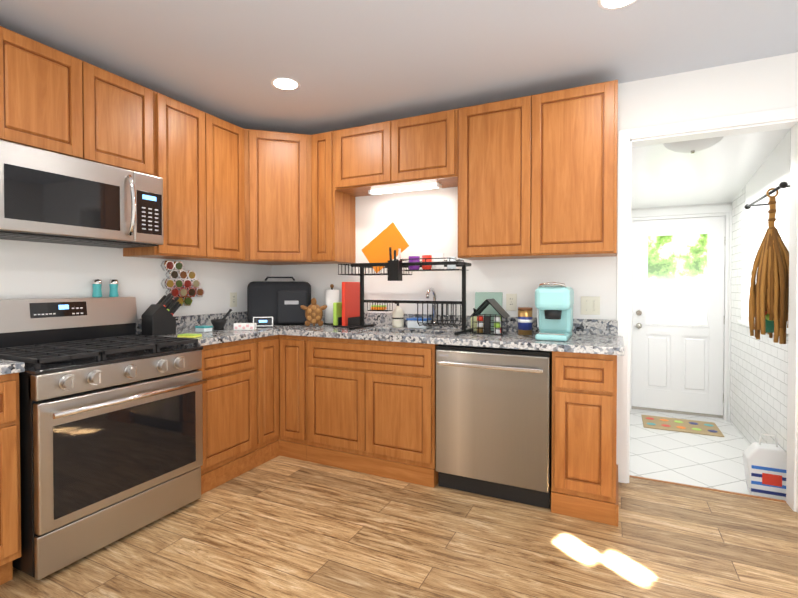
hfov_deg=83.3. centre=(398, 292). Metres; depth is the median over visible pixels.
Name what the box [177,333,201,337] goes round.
pad
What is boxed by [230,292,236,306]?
electrical outlet
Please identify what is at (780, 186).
curtain rod
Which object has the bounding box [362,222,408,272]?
cutting board
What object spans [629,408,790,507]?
floor
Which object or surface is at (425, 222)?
wall
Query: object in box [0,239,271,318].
wall
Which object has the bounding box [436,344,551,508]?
dishwasher
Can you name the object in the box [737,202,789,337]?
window
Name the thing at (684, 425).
doormat
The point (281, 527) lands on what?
floor
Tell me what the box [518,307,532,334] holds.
coffee canister
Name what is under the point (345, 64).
ceiling
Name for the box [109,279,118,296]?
shaker
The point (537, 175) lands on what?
upper cabinet
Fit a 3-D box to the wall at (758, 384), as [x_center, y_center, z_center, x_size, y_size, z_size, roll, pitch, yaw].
[2.942,0.064,3.564,0.120,2.500,2.299,0,1,26]
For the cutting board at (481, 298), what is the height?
0.273 m
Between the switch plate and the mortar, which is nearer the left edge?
the mortar
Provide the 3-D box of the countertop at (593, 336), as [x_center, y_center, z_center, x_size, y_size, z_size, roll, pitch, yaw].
[-0.007,0.339,3.228,2.902,0.330,0.636,0,1,26]
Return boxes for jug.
[743,434,786,502]
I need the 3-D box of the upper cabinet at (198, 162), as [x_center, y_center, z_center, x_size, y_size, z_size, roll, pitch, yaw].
[-1.469,-0.738,3.146,0.328,1.005,0.743,0,1,26]
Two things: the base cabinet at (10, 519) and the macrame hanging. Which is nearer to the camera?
the base cabinet at (10, 519)
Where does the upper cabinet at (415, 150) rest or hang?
attached to the wall at (425, 222)
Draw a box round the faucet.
[426,288,448,328]
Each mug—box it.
[408,256,419,269]
[422,255,431,269]
[432,253,443,268]
[447,257,455,268]
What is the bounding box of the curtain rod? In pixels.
[744,182,789,208]
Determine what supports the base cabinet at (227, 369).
on the floor at (281, 527)
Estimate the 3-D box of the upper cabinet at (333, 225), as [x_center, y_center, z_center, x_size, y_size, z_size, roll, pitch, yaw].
[-0.532,-0.745,3.638,0.219,1.005,0.328,0,1,26]
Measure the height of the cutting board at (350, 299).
0.337 m
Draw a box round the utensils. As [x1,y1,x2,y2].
[389,247,400,259]
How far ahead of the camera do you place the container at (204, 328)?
3.10 m
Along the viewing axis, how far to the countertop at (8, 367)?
1.85 m
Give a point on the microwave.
(49, 197)
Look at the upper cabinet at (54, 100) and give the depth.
2.32 m
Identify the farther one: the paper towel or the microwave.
the paper towel
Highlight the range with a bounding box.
[0,297,206,579]
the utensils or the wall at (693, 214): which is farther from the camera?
the wall at (693, 214)
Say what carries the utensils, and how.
in the dish rack at (395, 270)
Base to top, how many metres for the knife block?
0.270 m
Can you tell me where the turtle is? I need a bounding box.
[300,298,326,325]
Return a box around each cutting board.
[333,302,341,324]
[342,282,359,325]
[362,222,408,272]
[475,292,502,330]
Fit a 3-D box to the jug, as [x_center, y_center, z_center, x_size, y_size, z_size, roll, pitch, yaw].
[2.387,1.120,2.902,0.248,0.404,0.127,0,1,26]
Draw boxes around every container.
[195,325,212,331]
[406,317,431,328]
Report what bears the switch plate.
attached to the wall at (425, 222)
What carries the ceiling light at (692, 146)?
attached to the ceiling at (724, 169)
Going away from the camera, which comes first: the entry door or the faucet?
the faucet
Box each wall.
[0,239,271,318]
[272,52,797,511]
[631,203,731,420]
[730,129,790,452]
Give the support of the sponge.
in the dish rack at (395, 270)
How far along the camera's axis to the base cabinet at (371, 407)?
2.98 m
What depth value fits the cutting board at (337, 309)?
3.47 m
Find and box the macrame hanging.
[749,188,788,343]
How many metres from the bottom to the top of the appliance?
0.396 m
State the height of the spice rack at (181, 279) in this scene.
0.342 m
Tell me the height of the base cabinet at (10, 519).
0.902 m
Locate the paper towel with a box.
[324,284,338,324]
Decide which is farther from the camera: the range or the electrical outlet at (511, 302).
the electrical outlet at (511, 302)
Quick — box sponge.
[371,305,386,309]
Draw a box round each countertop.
[0,359,24,374]
[136,311,283,345]
[284,311,624,355]
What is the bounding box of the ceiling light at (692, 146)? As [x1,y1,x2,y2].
[663,136,723,153]
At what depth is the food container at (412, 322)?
3.36 m
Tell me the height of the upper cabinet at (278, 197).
1.005 m
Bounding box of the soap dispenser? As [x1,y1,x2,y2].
[392,303,403,327]
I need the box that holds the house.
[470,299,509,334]
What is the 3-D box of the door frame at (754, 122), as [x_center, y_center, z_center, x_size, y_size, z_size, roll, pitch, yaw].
[1.871,0.112,2.735,0.981,2.288,0.150,0,1,26]
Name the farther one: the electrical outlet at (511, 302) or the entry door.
the entry door
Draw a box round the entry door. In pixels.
[631,216,724,417]
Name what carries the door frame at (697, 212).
attached to the wall at (693, 214)
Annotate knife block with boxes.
[141,293,180,335]
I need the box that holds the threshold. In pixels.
[629,477,792,510]
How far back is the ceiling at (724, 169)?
3.76 m
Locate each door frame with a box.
[616,106,797,512]
[630,204,731,420]
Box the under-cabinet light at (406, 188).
[368,183,441,194]
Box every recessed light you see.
[271,77,299,89]
[597,0,636,9]
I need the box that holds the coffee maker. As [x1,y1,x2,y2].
[535,282,573,340]
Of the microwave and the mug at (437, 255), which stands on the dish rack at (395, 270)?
the mug at (437, 255)
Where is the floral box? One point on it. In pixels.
(245, 326)
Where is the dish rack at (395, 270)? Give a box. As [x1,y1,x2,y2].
[338,258,471,335]
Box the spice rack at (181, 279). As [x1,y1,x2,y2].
[159,259,204,306]
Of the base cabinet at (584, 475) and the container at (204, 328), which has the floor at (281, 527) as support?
the base cabinet at (584, 475)
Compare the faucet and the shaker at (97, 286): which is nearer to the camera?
the shaker at (97, 286)
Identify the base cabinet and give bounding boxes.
[0,373,20,584]
[197,338,256,494]
[255,335,306,466]
[307,336,438,487]
[551,351,618,526]
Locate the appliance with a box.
[247,277,310,324]
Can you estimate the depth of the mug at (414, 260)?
3.14 m
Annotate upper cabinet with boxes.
[0,26,153,175]
[123,91,244,261]
[225,129,331,264]
[311,131,355,263]
[335,109,457,196]
[458,80,617,259]
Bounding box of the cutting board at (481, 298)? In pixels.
[475,292,502,330]
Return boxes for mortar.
[211,309,231,329]
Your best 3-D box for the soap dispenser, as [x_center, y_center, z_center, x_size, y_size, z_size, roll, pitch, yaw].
[-0.009,0.173,3.470,0.092,0.191,0.096,0,1,26]
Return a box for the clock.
[253,317,272,326]
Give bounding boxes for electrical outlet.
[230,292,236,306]
[506,294,516,310]
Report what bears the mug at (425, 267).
on the dish rack at (395, 270)
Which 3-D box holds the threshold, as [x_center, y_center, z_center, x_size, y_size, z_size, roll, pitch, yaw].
[1.873,1.276,2.755,0.819,0.100,0.120,0,1,26]
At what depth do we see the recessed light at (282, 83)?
2.86 m
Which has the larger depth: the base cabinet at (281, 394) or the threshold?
the base cabinet at (281, 394)
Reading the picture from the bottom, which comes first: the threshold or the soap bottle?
the threshold
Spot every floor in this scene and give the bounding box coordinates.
[0,456,797,597]
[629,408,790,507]
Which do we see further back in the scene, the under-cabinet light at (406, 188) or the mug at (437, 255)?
the under-cabinet light at (406, 188)
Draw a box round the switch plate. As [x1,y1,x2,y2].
[581,296,599,314]
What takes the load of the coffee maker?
on the countertop at (593, 336)
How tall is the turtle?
0.222 m
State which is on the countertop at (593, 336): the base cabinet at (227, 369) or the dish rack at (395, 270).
the dish rack at (395, 270)
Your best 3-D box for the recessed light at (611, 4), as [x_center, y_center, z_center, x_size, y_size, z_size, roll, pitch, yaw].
[0.989,-1.321,2.011,0.184,0.004,0.184,0,1,26]
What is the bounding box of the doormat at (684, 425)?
[641,415,723,436]
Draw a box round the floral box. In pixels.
[234,323,256,329]
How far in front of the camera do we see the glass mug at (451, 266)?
3.04 m
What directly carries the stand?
on the countertop at (593, 336)
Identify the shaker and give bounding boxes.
[92,279,101,296]
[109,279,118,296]
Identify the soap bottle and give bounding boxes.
[471,308,477,330]
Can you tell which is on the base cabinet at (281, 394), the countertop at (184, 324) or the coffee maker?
the countertop at (184, 324)
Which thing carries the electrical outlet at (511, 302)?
attached to the wall at (425, 222)
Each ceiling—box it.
[0,0,797,134]
[631,128,790,208]
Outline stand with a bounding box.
[332,316,359,327]
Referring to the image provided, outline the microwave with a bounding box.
[0,140,162,247]

